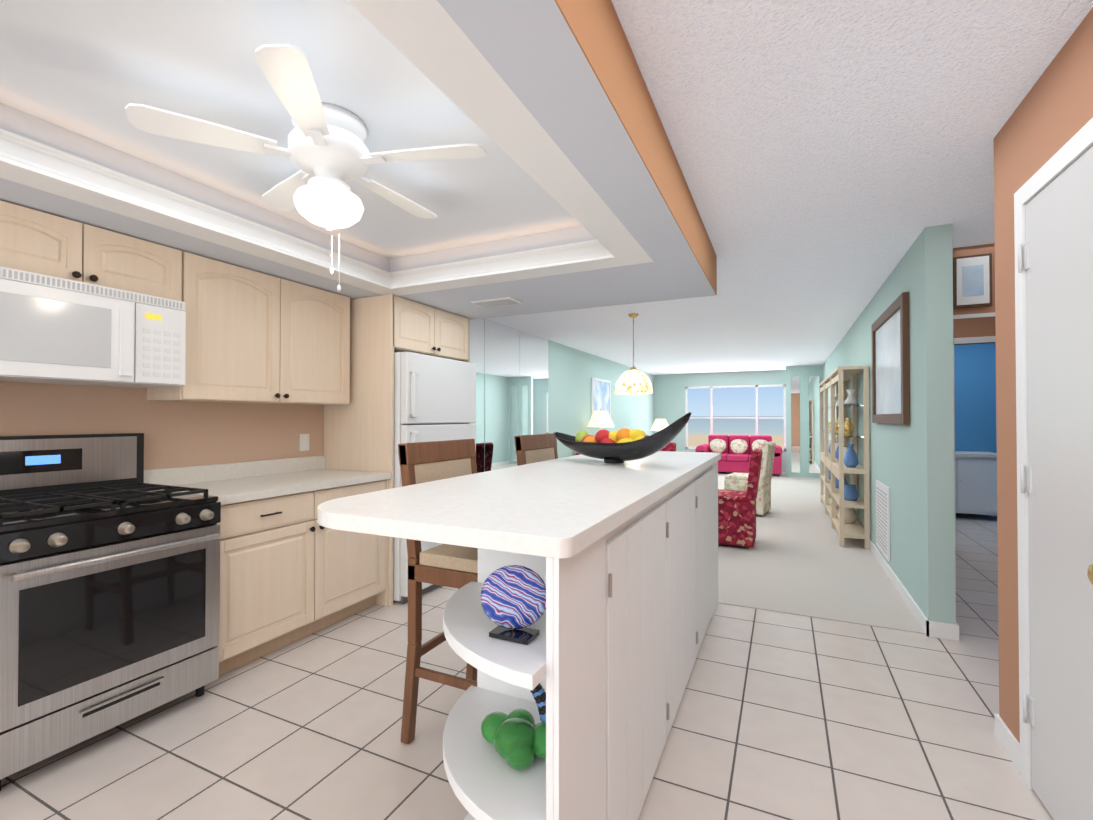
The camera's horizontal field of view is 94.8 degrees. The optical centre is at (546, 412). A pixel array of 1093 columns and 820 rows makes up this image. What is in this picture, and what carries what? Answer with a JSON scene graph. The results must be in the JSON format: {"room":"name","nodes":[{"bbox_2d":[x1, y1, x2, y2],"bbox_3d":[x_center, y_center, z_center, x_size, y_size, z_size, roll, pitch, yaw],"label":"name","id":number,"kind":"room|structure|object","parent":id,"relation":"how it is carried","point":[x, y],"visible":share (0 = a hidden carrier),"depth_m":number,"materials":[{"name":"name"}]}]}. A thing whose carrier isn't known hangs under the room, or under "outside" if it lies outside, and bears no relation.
{"room":"kitchen","nodes":[
{"label":"kitchen","id":0,"kind":"room"},
{"bbox_2d":[0,318,653,469],"bbox_3d":[-0.337,0.151,6.708,0.100,2.440,15.000,0,-1,25],"label":"wall","id":1,"kind":"structure","parent":0,"point":[181,433],"depth_m":3.06,"materials":[{"name":"beige"}]},
{"bbox_2d":[0,200,199,401],"bbox_3d":[-2.187,-0.453,2.281,0.326,0.767,0.936,0,-1,25],"label":"upper cabinet","id":2,"kind":"object","parent":1,"relation":"attached to","point":[34,241],"depth_m":2.30,"materials":[{"name":"brown wood"}]},
{"bbox_2d":[0,266,185,387],"bbox_3d":[-2.137,-0.344,2.244,0.446,0.420,0.760,0,-1,25],"label":"microwave","id":3,"kind":"object","parent":2,"relation":"attached to","point":[55,330],"visible":1,"depth_m":2.15,"materials":[{"name":"white plastic"}]},
{"bbox_2d":[200,256,349,404],"bbox_3d":[-1.779,-0.443,3.147,0.326,0.767,1.103,0,-1,25],"label":"upper cabinet","id":4,"kind":"object","parent":1,"relation":"attached to","point":[252,336],"depth_m":3.02,"materials":[{"name":"brown wood"}]},
{"bbox_2d":[299,434,308,450],"bbox_3d":[-1.737,0.216,3.608,0.008,0.120,0.080,0,-1,25],"label":"outlet","id":5,"kind":"object","parent":1,"relation":"attached to","point":[303,442],"visible":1,"depth_m":3.60,"materials":[{"name":"white plastic"}]},
{"bbox_2d":[324,294,469,605],"bbox_3d":[-1.151,0.263,4.046,0.687,2.157,0.957,0,-1,25],"label":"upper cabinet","id":6,"kind":"object","parent":1,"relation":"attached to","point":[359,432],"visible":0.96,"depth_m":3.61,"materials":[{"name":"brown wood"}]},
{"bbox_2d":[470,318,547,472],"bbox_3d":[-0.531,0.098,6.170,0.006,2.335,2.600,0,-1,25],"label":"mirror","id":7,"kind":"object","parent":1,"relation":"attached to","point":[511,382],"visible":0.5,"depth_m":6.22,"materials":[{"name":"white"}]},
{"bbox_2d":[591,377,610,417],"bbox_3d":[1.034,-0.182,9.465,0.028,0.870,1.050,0,-1,25],"label":"framed picture","id":8,"kind":"object","parent":1,"relation":"attached to","point":[601,394],"visible":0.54,"depth_m":9.43,"materials":[{"name":"white"}]},
{"bbox_2d":[0,0,716,319],"bbox_3d":[-1.123,-0.984,1.775,2.694,0.279,5.184,0,-1,25],"label":"ceiling","id":9,"kind":"structure","parent":0,"point":[77,77],"depth_m":1.85,"materials":[{"name":"white paint"}]},
{"bbox_2d":[0,129,395,295],"bbox_3d":[-1.631,-0.921,2.321,0.170,0.165,2.740,0,-1,25],"label":"crown molding","id":10,"kind":"structure","parent":9,"relation":"attached to","point":[25,161],"depth_m":2.20,"materials":[{"name":"white"}]},
{"bbox_2d":[125,44,485,290],"bbox_3d":[-0.814,-0.789,1.977,1.179,0.644,1.124,0,-1,25],"label":"ceiling fan","id":11,"kind":"object","parent":9,"relation":"hanging from","point":[328,153],"visible":1,"depth_m":1.83,"materials":[{"name":"white"}]},
{"bbox_2d":[471,297,522,307],"bbox_3d":[-0.371,-0.814,3.738,0.340,0.015,0.180,0,-1,25],"label":"ceiling vent","id":12,"kind":"object","parent":9,"relation":"in","point":[497,302],"visible":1,"depth_m":3.70,"materials":[{"name":"white metal"}]},
{"bbox_2d":[346,0,653,266],"bbox_3d":[-0.066,-0.929,1.584,0.170,0.165,2.740,0,-1,25],"label":"crown molding","id":13,"kind":"structure","parent":9,"relation":"attached to","point":[432,43],"depth_m":1.39,"materials":[{"name":"white wood"}]},
{"bbox_2d":[392,240,615,295],"bbox_3d":[-0.305,-0.912,3.117,1.530,0.165,0.170,0,-1,25],"label":"crown molding","id":14,"kind":"structure","parent":9,"relation":"attached to","point":[579,256],"depth_m":3.08,"materials":[{"name":"white"}]},
{"bbox_2d":[0,513,1053,819],"bbox_3d":[1.493,1.359,3.399,6.220,0.050,10.600,0,-1,25],"label":"floor","id":15,"kind":"structure","parent":0,"point":[786,717],"depth_m":2.04,"materials":[{"name":"white tile"}]},
{"bbox_2d":[0,433,220,790],"bbox_3d":[-1.984,0.712,2.154,0.758,1.215,0.760,0,-1,25],"label":"stove","id":16,"kind":"object","parent":15,"relation":"on","point":[109,588],"visible":1,"depth_m":2.01,"materials":[{"name":"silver metal"}]},
{"bbox_2d":[144,455,390,675],"bbox_3d":[-1.619,0.823,3.070,0.667,1.015,1.190,0,-1,25],"label":"base cabinet","id":17,"kind":"object","parent":15,"relation":"on","point":[292,570],"visible":0.65,"depth_m":2.83,"materials":[{"name":"brown wood"}]},
{"bbox_2d":[393,352,475,603],"bbox_3d":[-1.092,0.463,4.006,0.775,1.755,0.865,0,-1,25],"label":"fridge","id":18,"kind":"object","parent":15,"relation":"on","point":[434,398],"visible":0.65,"depth_m":3.66,"materials":[{"name":"white metal"}]},
{"bbox_2d":[398,439,477,743],"bbox_3d":[-0.271,0.723,2.137,0.499,1.194,0.492,0,-1,25],"label":"bar stool","id":19,"kind":"object","parent":15,"relation":"on","point":[452,566],"visible":0.27,"depth_m":2.00,"materials":[{"name":"brown wood"}]},
{"bbox_2d":[514,433,557,465],"bbox_3d":[0.142,0.733,3.014,0.499,1.194,0.492,0,-1,25],"label":"bar stool","id":20,"kind":"object","parent":15,"relation":"on","point":[535,448],"visible":0.1,"depth_m":3.04,"materials":[{"name":"brown wood"}]},
{"bbox_2d":[369,459,719,819],"bbox_3d":[0.399,0.818,2.340,0.474,1.008,2.820,0,-1,25],"label":"kitchen island","id":21,"kind":"object","parent":15,"relation":"on","point":[620,560],"depth_m":1.33,"materials":[{"name":"white wood"}]},
{"bbox_2d":[480,565,545,644],"bbox_3d":[-0.074,0.433,1.163,0.147,0.166,0.066,0,-1,22],"label":"disc","id":22,"kind":"object","parent":21,"relation":"in","point":[513,600],"visible":1,"depth_m":1.15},
{"bbox_2d":[480,683,545,770],"bbox_3d":[-0.068,0.718,1.245,0.222,0.238,0.168,0,-1,25],"label":"glass decor","id":23,"kind":"object","parent":21,"relation":"in","point":[517,738],"visible":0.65,"depth_m":1.21,"materials":[{"name":"green glass"}]},
{"bbox_2d":[317,451,720,554],"bbox_3d":[0.257,0.294,2.454,0.840,0.042,2.785,0,-1,25],"label":"island countertop","id":24,"kind":"structure","parent":21,"relation":"on","point":[555,504],"depth_m":1.46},
{"bbox_2d":[553,412,690,462],"bbox_3d":[0.364,0.138,2.707,0.865,0.267,0.416,0,-1,25],"label":"fruit bowl","id":25,"kind":"object","parent":24,"relation":"on","point":[622,445],"visible":1,"depth_m":2.60,"materials":[{"name":"black ceramic"}]},
{"bbox_2d":[654,370,785,471],"bbox_3d":[4.657,0.218,12.589,4.120,2.440,0.100,0,-1,25],"label":"wall","id":26,"kind":"structure","parent":0,"point":[669,398],"depth_m":13.05,"materials":[{"name":"teal paint"}]},
{"bbox_2d":[685,384,785,450],"bbox_3d":[4.678,0.138,12.553,2.350,1.600,0.070,0,-1,25],"label":"window","id":27,"kind":"structure","parent":26,"relation":"in","point":[711,417],"depth_m":12.49,"materials":[{"name":"white wood"}]},
{"bbox_2d":[484,0,1092,374],"bbox_3d":[2.665,-1.108,5.915,6.220,0.060,16.100,0,-1,25],"label":"ceiling","id":28,"kind":"structure","parent":0,"point":[834,158],"depth_m":2.12,"materials":[{"name":"white paint"}]},
{"bbox_2d":[615,313,652,393],"bbox_3d":[0.960,-0.644,5.552,0.416,0.874,0.416,0,-1,25],"label":"pendant lamp","id":29,"kind":"object","parent":28,"relation":"hanging from","point":[633,380],"visible":1,"depth_m":5.41,"materials":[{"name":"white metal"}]},
{"bbox_2d":[786,365,823,477],"bbox_3d":[5.651,0.200,11.016,0.720,2.440,0.100,0,-1,25],"label":"wall","id":30,"kind":"structure","parent":0,"point":[805,371],"depth_m":10.99,"materials":[{"name":"teal paint"}]},
{"bbox_2d":[791,376,819,472],"bbox_3d":[5.641,0.270,10.959,0.550,2.100,0.007,0,-1,25],"label":"mirror","id":31,"kind":"object","parent":30,"relation":"attached to","point":[814,433],"visible":1,"depth_m":10.92,"materials":[{"name":"white"}]},
{"bbox_2d":[718,472,924,633],"bbox_3d":[2.841,1.416,8.722,4.120,0.056,10.820,0,-1,25],"label":"floor carpet","id":32,"kind":"object","parent":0,"point":[796,559],"depth_m":4.25,"materials":[{"name":"beige carpet"}]},
{"bbox_2d":[660,442,675,451],"bbox_3d":[1.358,0.880,6.379,0.480,0.976,0.566,0,-1,25],"label":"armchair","id":33,"kind":"object","parent":32,"relation":"on","point":[670,446],"visible":0.15,"depth_m":6.49,"materials":[{"name":"red fabric"}]},
{"bbox_2d":[696,435,781,476],"bbox_3d":[4.485,0.982,11.722,1.834,0.893,0.900,0,-1,25],"label":"sofa","id":34,"kind":"object","parent":32,"relation":"on","point":[735,451],"visible":0.73,"depth_m":11.61,"materials":[{"name":"pink fabric"}]},
{"bbox_2d":[718,448,762,549],"bbox_3d":[1.919,0.867,5.194,0.566,0.976,0.480,0,-1,25],"label":"dining chair","id":35,"kind":"object","parent":32,"relation":"on","point":[736,517],"visible":0.6,"depth_m":4.95,"materials":[{"name":"red fabric"}]},
{"bbox_2d":[724,441,775,516],"bbox_3d":[2.768,0.885,6.832,0.566,0.976,0.480,0,-1,35],"label":"chair","id":36,"kind":"object","parent":32,"relation":"on","point":[735,481],"visible":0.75,"depth_m":6.64,"materials":[{"name":"beige fabric"}]},
{"bbox_2d":[823,478,842,509],"bbox_3d":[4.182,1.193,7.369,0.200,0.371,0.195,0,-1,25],"label":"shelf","id":37,"kind":"object","parent":32,"relation":"on","point":[828,481],"depth_m":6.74,"materials":[{"name":"beige wood"}]},
{"bbox_2d":[827,486,850,521],"bbox_3d":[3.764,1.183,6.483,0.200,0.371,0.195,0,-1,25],"label":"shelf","id":38,"kind":"object","parent":32,"relation":"on","point":[833,492],"depth_m":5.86,"materials":[{"name":"beige wood"}]},
{"bbox_2d":[835,498,858,537],"bbox_3d":[3.346,1.173,5.596,0.200,0.371,0.194,0,-1,25],"label":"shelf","id":39,"kind":"object","parent":32,"relation":"on","point":[841,500],"depth_m":5.26,"materials":[{"name":"beige wood"}]},
{"bbox_3d":[1.071,1.006,8.909,0.539,0.780,1.860,0,-1,25],"label":"console","id":40,"kind":"object","parent":32,"relation":"on","visible":0},
{"bbox_2d":[587,409,614,431],"bbox_3d":[0.930,0.277,8.597,0.470,0.670,0.470,0,-1,25],"label":"table lamp","id":41,"kind":"object","parent":40,"relation":"on","point":[600,419],"visible":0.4,"depth_m":8.46,"materials":[{"name":"white fabric"}]},
{"bbox_3d":[2.611,1.106,11.498,0.600,0.640,0.600,0,-1,25],"label":"end table","id":42,"kind":"object","parent":32,"relation":"on","visible":0},
{"bbox_2d":[650,417,668,430],"bbox_3d":[2.611,0.450,11.506,0.470,0.670,0.470,0,-1,25],"label":"table lamp","id":43,"kind":"object","parent":42,"relation":"on","point":[660,424],"visible":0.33,"depth_m":11.37,"materials":[{"name":"white fabric"}]},
{"bbox_2d":[823,7,1092,742],"bbox_3d":[3.072,0.127,4.548,0.130,2.440,13.800,0,-1,25],"label":"wall","id":44,"kind":"structure","parent":0,"point":[912,466],"depth_m":2.96,"materials":[{"name":"teal paint"}]},
{"bbox_2d":[876,480,889,560],"bbox_3d":[2.887,0.909,4.322,0.016,0.590,0.590,0,-1,25],"label":"air vent","id":45,"kind":"object","parent":44,"relation":"in","point":[882,517],"visible":1,"depth_m":4.25,"materials":[{"name":"white metal"}]},
{"bbox_2d":[871,292,909,424],"bbox_3d":[2.720,-0.359,4.007,0.038,0.900,1.330,0,-1,25],"label":"framed picture","id":46,"kind":"object","parent":44,"relation":"attached to","point":[890,368],"visible":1,"depth_m":3.83},
{"bbox_2d":[870,539,931,636],"bbox_3d":[4.106,1.329,6.893,0.012,0.090,8.652,0,-1,25],"label":"baseboard","id":47,"kind":"structure","parent":44,"relation":"attached to","point":[926,625],"depth_m":3.53,"materials":[{"name":"white wood"}]},
{"bbox_2d":[934,621,958,640],"bbox_3d":[2.963,1.298,4.171,0.042,0.090,2.752,0,-1,25],"label":"baseboard","id":48,"kind":"structure","parent":44,"relation":"attached to","point":[950,631],"depth_m":2.94,"materials":[{"name":"white wood"}]},
{"bbox_2d":[994,713,1019,772],"bbox_3d":[1.791,1.272,1.923,0.042,0.090,0.262,0,-1,25],"label":"baseboard","id":49,"kind":"structure","parent":44,"relation":"attached to","point":[1007,740],"depth_m":1.93,"materials":[{"name":"white wood"}]},
{"bbox_2d":[1014,118,1092,789],"bbox_3d":[1.542,0.254,1.448,0.018,2.115,0.830,0,-1,25],"label":"door frame","id":50,"kind":"structure","parent":44,"relation":"attached to","point":[1075,147],"depth_m":1.77,"materials":[{"name":"white wood"}]},
{"bbox_2d":[1018,146,1092,819],"bbox_3d":[1.510,0.284,1.468,0.087,2.033,0.699,0,-1,25],"label":"closet door","id":51,"kind":"structure","parent":44,"relation":"in","point":[1058,256],"depth_m":1.55,"materials":[{"name":"white wood"}]},
{"bbox_2d":[953,243,994,322],"bbox_3d":[3.184,-0.878,3.236,1.200,0.460,0.100,0,-1,25],"label":"wall","id":52,"kind":"structure","parent":0,"point":[987,248],"depth_m":3.34,"materials":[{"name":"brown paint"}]},
{"bbox_2d":[953,253,991,308],"bbox_3d":[2.819,-0.867,3.330,0.200,0.340,0.035,0,-1,25],"label":"framed picture","id":53,"kind":"object","parent":52,"relation":"attached to","point":[972,280],"visible":0.93,"depth_m":3.32,"materials":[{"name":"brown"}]},
{"bbox_2d":[953,312,994,318],"bbox_3d":[3.160,-0.642,3.183,1.200,0.025,0.010,0,-1,25],"label":"door frame","id":54,"kind":"structure","parent":52,"relation":"attached to","point":[980,314],"depth_m":3.33,"materials":[{"name":"white wood"}]},
{"bbox_2d":[953,319,996,452],"bbox_3d":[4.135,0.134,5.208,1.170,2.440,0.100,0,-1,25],"label":"wall","id":55,"kind":"structure","parent":0,"point":[975,393],"depth_m":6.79,"materials":[{"name":"blue paint"}]},
{"bbox_2d":[953,336,995,544],"bbox_3d":[4.350,0.297,5.041,0.640,2.110,0.015,0,-1,25],"label":"door frame","id":56,"kind":"structure","parent":55,"relation":"attached to","point":[984,339],"depth_m":5.10,"materials":[{"name":"white wood"}]},
{"bbox_2d":[955,451,996,514],"bbox_3d":[5.365,0.841,6.671,0.940,0.901,0.570,0,-1,25],"label":"vanity","id":57,"kind":"object","parent":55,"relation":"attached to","point":[976,482],"visible":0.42,"depth_m":6.35,"materials":[{"name":"white wood"}]},
{"label":"outside","id":58,"kind":"structure","parent":0,"visible":0},
{"bbox_2d":[688,387,783,448],"bbox_3d":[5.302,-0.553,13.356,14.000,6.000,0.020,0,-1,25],"label":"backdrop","id":59,"kind":"structure","parent":58,"point":[734,402],"depth_m":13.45,"materials":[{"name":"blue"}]}
]}

